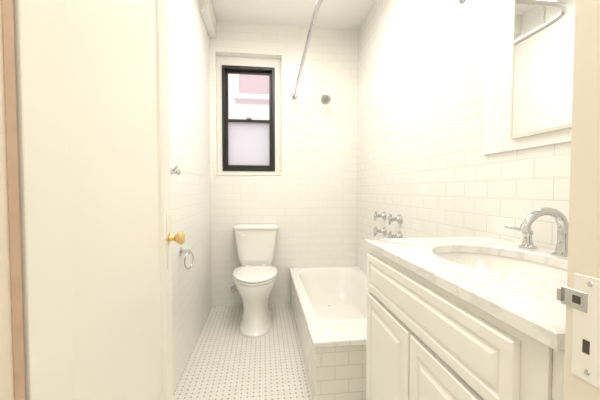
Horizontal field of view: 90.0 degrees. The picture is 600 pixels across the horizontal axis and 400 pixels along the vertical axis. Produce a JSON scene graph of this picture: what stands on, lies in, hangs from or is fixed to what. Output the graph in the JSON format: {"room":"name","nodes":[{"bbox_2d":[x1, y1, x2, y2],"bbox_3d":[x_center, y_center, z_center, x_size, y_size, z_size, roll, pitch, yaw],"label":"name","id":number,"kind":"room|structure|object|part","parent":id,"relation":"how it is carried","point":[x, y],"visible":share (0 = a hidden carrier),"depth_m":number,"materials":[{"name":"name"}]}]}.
{"room":"bathroom","nodes":[
{"label":"bathroom","id":0,"kind":"room"},
{"bbox_2d":[168,0,211,394],"bbox_3d":[-0.784,-0.295,1.653,0.120,2.830,3.050,0,2,-7],"label":"wall","id":1,"kind":"structure","parent":0,"point":[188,37],"depth_m":2.11,"materials":[{"name":"tile"}]},
{"bbox_2d":[170,165,180,174],"bbox_3d":[-0.685,-0.157,1.624,0.070,0.064,0.048,0,2,-7],"label":"robe hook","id":2,"kind":"object","parent":1,"relation":"attached to","point":[178,172],"visible":0.63,"depth_m":1.62,"materials":[{"name":"silver metal"}]},
{"bbox_2d":[179,247,193,269],"bbox_3d":[-0.714,0.365,1.880,0.070,0.140,0.115,0,2,-7],"label":"towel ring","id":3,"kind":"object","parent":1,"relation":"attached to","point":[181,251],"visible":1,"depth_m":1.87,"materials":[{"name":"silver metal"}]},
{"bbox_2d":[200,0,216,37],"bbox_3d":[-0.824,-1.660,2.711,0.069,0.169,0.449,0,2,-7],"label":"trim","id":4,"kind":"structure","parent":1,"relation":"attached to","point":[206,9],"depth_m":2.65,"materials":[{"name":"white paint"}]},
{"bbox_2d":[173,303,312,399],"bbox_3d":[-0.010,1.194,0.946,3.000,0.100,4.800,0,2,-7],"label":"floor","id":5,"kind":"structure","parent":0,"point":[223,363],"depth_m":2.03,"materials":[{"name":"tile"}]},
{"bbox_2d":[231,223,278,337],"bbox_3d":[-0.420,0.666,2.694,0.477,0.840,0.733,0,2,-7],"label":"toilet","id":6,"kind":"object","parent":5,"relation":"on","point":[255,276],"visible":1,"depth_m":2.57,"materials":[{"name":"ceramic"}]},
{"bbox_3d":[-0.383,0.654,2.570,0.380,0.019,0.480,0,2,-7],"label":"seat","id":7,"kind":"part","parent":6,"relation":"part of","materials":[{"name":"plastic"}]},
{"bbox_3d":[-0.383,0.626,2.569,0.380,0.028,0.480,0,2,-7],"label":"lid","id":8,"kind":"part","parent":6,"relation":"part of","materials":[{"name":"plastic"}]},
{"bbox_3d":[-0.392,0.876,2.646,0.366,0.424,0.612,0,2,-7],"label":"bowl","id":9,"kind":"part","parent":6,"relation":"part of","materials":[{"name":"ceramic"}]},
{"bbox_3d":[-0.429,0.453,2.936,0.406,0.350,0.210,0,2,-7],"label":"tank","id":10,"kind":"part","parent":6,"relation":"part of","materials":[{"name":"ceramic"}]},
{"bbox_3d":[-0.428,0.259,2.926,0.434,0.042,0.232,0,2,-7],"label":"tank lid","id":11,"kind":"part","parent":6,"relation":"part of","materials":[{"name":"ceramic"}]},
{"bbox_2d":[289,266,368,382],"bbox_3d":[0.325,0.907,2.493,0.719,0.372,1.328,0,2,-7],"label":"bathtub","id":12,"kind":"object","parent":5,"relation":"on","point":[331,294],"visible":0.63,"depth_m":2.82,"materials":[{"name":"ceramic"}]},
{"bbox_2d":[308,322,366,399],"bbox_3d":[0.417,0.931,1.730,0.724,0.374,0.209,0,2,-7],"label":"tiled half wall","id":13,"kind":"structure","parent":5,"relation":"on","point":[337,351],"depth_m":1.62,"materials":[{"name":"tile"}]},
{"bbox_2d":[365,237,567,399],"bbox_3d":[0.600,0.660,0.885,0.563,0.971,0.842,0,2,-7],"label":"bathroom vanity","id":14,"kind":"object","parent":5,"relation":"on","point":[449,318],"visible":0.87,"depth_m":0.73,"materials":[{"name":"paint"}]},
{"bbox_3d":[0.303,0.702,1.067,0.018,0.636,0.353,0,2,-7],"label":"door panel","id":15,"kind":"part","parent":14,"relation":"part of","materials":[{"name":"paint"}]},
{"bbox_3d":[0.325,0.303,0.872,0.018,0.145,0.720,0,2,-7],"label":"drawer","id":16,"kind":"part","parent":14,"relation":"part of","materials":[{"name":"paint"}]},
{"bbox_3d":[0.347,0.714,0.705,0.018,0.636,0.357,0,2,-7],"label":"door panel","id":17,"kind":"part","parent":14,"relation":"part of","materials":[{"name":"paint"}]},
{"bbox_2d":[365,237,567,350],"bbox_3d":[0.599,0.189,0.877,0.562,0.028,0.826,0,2,-7],"label":"countertop","id":18,"kind":"structure","parent":14,"relation":"on","point":[531,306],"depth_m":0.68,"materials":[{"name":"white stone"}]},
{"bbox_2d":[436,252,566,279],"bbox_3d":[0.600,0.281,0.905,0.400,0.156,0.500,0,2,-7],"label":"sink","id":19,"kind":"object","parent":18,"relation":"in","point":[507,263],"depth_m":1.04,"materials":[{"name":"white ceramic"}]},
{"bbox_2d":[504,207,567,256],"bbox_3d":[0.763,0.098,0.929,0.177,0.150,0.376,0,2,-7],"label":"sink faucet","id":20,"kind":"object","parent":18,"relation":"on","point":[561,249],"visible":0.89,"depth_m":0.92,"materials":[{"name":"silver metal"}]},
{"bbox_2d":[209,21,357,306],"bbox_3d":[-0.154,-0.345,3.165,1.500,2.830,0.200,0,2,-7],"label":"wall","id":21,"kind":"structure","parent":0,"point":[313,203],"depth_m":3.08,"materials":[{"name":"tile"}]},
{"bbox_2d":[225,70,271,167],"bbox_3d":[-0.533,-0.834,3.135,0.476,1.010,0.065,0,2,-7],"label":"window","id":22,"kind":"structure","parent":21,"relation":"in","point":[248,142],"depth_m":3.12,"materials":[{"name":"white glass"}]},
{"bbox_3d":[-0.531,-0.582,3.126,0.476,0.505,0.030,0,2,-7],"label":"lower sash","id":23,"kind":"part","parent":22,"relation":"part of","materials":[{"name":"white glass"}]},
{"bbox_3d":[-0.535,-1.067,3.145,0.476,0.545,0.030,0,2,-7],"label":"upper sash","id":24,"kind":"part","parent":22,"relation":"part of","materials":[{"name":"white glass"}]},
{"bbox_2d":[222,65,274,170],"bbox_3d":[-0.533,-0.834,3.133,0.536,1.070,0.100,0,2,-7],"label":"frame","id":25,"kind":"object","parent":21,"relation":"attached to","point":[224,67],"visible":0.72,"depth_m":3.08,"materials":[{"name":"black paint"}]},
{"bbox_2d":[217,56,280,173],"bbox_3d":[-0.526,-0.860,3.148,0.650,1.210,0.110,0,2,-7],"label":"window frame","id":26,"kind":"structure","parent":21,"relation":"attached to","point":[221,60],"depth_m":3.09,"materials":[{"name":"white paint"}]},
{"bbox_2d":[217,173,281,175],"bbox_3d":[-0.513,-0.259,3.064,0.648,0.021,0.098,0,2,-7],"label":"sill","id":27,"kind":"structure","parent":21,"relation":"attached to","point":[257,174],"depth_m":3.02,"materials":[{"name":"paint"}]},
{"bbox_2d":[321,95,330,103],"bbox_3d":[0.248,-1.013,2.996,0.102,0.135,0.191,0,2,-7],"label":"shower head","id":28,"kind":"object","parent":21,"relation":"attached to","point":[325,99],"visible":1,"depth_m":2.93},
{"bbox_2d":[211,0,375,29],"bbox_3d":[-0.010,-1.734,0.849,3.000,0.100,4.800,0,2,-7],"label":"ceiling","id":29,"kind":"structure","parent":0,"point":[333,14],"depth_m":2.80,"materials":[{"name":"paint"}]},
{"bbox_2d":[291,0,465,98],"bbox_3d":[0.352,-1.363,2.234,0.714,0.734,1.704,0,2,-7],"label":"shower curtain rod","id":30,"kind":"object","parent":29,"relation":"hanging from","point":[317,2],"visible":1,"depth_m":1.88,"materials":[{"name":"silver metal"}]},
{"bbox_3d":[0.350,-1.030,2.255,0.714,0.027,1.683,0,2,-7],"label":"rod","id":31,"kind":"part","parent":30,"relation":"part of","materials":[{"name":"silver metal"}]},
{"bbox_2d":[357,0,570,273],"bbox_3d":[0.824,-0.301,1.850,0.120,2.830,3.050,0,2,-7],"label":"wall","id":32,"kind":"structure","parent":0,"point":[421,159],"depth_m":1.71,"materials":[{"name":"tile"}]},
{"bbox_2d":[373,226,401,238],"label":"shower valve","id":33,"kind":"object","parent":32,"relation":"attached to","point":[399,235],"depth_m":2.19,"materials":[{"name":"silver metal"}]},
{"bbox_2d":[373,211,402,224],"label":"shower valve","id":34,"kind":"object","parent":32,"relation":"attached to","point":[398,219],"depth_m":2.16,"materials":[{"name":"silver metal"}]},
{"bbox_2d":[483,0,574,154],"bbox_3d":[0.864,-0.870,0.901,0.026,1.370,0.835,0,2,-7],"label":"medicine cabinet","id":35,"kind":"object","parent":32,"relation":"attached to","point":[529,44],"visible":0.82,"depth_m":1.09,"materials":[{"name":"mirror"}]},
{"bbox_3d":[0.865,-0.690,0.851,0.014,0.928,0.622,0,2,-7],"label":"frame","id":36,"kind":"part","parent":35,"relation":"part of","materials":[{"name":"mirror"}]},
{"bbox_2d":[512,0,574,135],"bbox_3d":[0.860,-0.690,0.850,0.002,0.907,0.601,0,2,-7],"label":"mirror","id":37,"kind":"object","parent":35,"relation":"attached to","point":[543,30],"depth_m":1.04,"materials":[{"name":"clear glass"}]},
{"bbox_3d":[0.197,-0.250,0.308,1.500,2.830,0.140,0,2,-7],"label":"wall","id":38,"kind":"structure","parent":0,"visible":0},
{"bbox_2d":[0,0,599,399],"bbox_3d":[0.037,0.090,0.300,0.736,2.150,0.140,0,2,-7],"label":"door frame","id":39,"kind":"structure","parent":38,"relation":"in","point":[583,258],"depth_m":0.38,"materials":[{"name":"beige wood"}]},
{"bbox_2d":[1,0,24,399],"bbox_3d":[-0.307,0.104,0.323,0.006,2.120,0.013,0,2,-7],"label":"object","id":40,"kind":"structure","parent":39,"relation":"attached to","point":[6,5],"depth_m":0.32,"materials":[{"name":"brown wood"}]},
{"bbox_2d":[13,0,184,399],"bbox_3d":[-0.356,0.098,0.655,0.087,2.090,0.645,0,2,-10],"label":"door","id":41,"kind":"structure","parent":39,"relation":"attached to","point":[92,76],"depth_m":0.51,"materials":[{"name":"paint"}]},
{"bbox_2d":[166,214,170,269],"bbox_3d":[-0.410,0.129,0.934,0.003,0.170,0.035,0,2,-10],"label":"escutcheon","id":42,"kind":"object","parent":41,"relation":"attached to","point":[167,215],"visible":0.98,"depth_m":0.93,"materials":[{"name":"paint"}]},
{"bbox_3d":[-0.386,0.119,0.938,0.049,0.040,0.040,0,2,-10],"label":"knob","id":43,"kind":"part","parent":41,"relation":"part of","materials":[{"name":"gold metal"}]},
{"bbox_2d":[557,273,599,388],"bbox_3d":[0.364,0.165,0.391,0.006,0.135,0.057,0,2,-7],"label":"strike plate","id":44,"kind":"object","parent":39,"relation":"attached to","point":[584,299],"depth_m":0.38,"materials":[{"name":"white metal"}]},
{"label":"outside","id":45,"kind":"structure","parent":0,"visible":0},
{"bbox_2d":[228,74,268,119],"bbox_3d":[-0.750,-2.026,6.040,6.000,10.000,0.300,0,2,-7],"label":"facade","id":46,"kind":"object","parent":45,"point":[237,108],"visible":0.11,"depth_m":5.86,"materials":[{"name":"white paint"}]},
{"bbox_2d":[234,74,268,99],"bbox_3d":[-0.889,-2.689,5.800,0.770,1.460,0.100,0,2,-7],"label":"trim","id":47,"kind":"structure","parent":46,"relation":"attached to","point":[236,95],"depth_m":5.76,"materials":[{"name":"white paint"}]},
{"bbox_2d":[239,74,268,94],"bbox_3d":[-0.893,-2.730,5.833,0.570,1.380,0.050,0,2,-7],"label":"window","id":48,"kind":"structure","parent":46,"relation":"in","point":[248,84],"depth_m":5.82,"materials":[{"name":"pink glass"}]}
]}

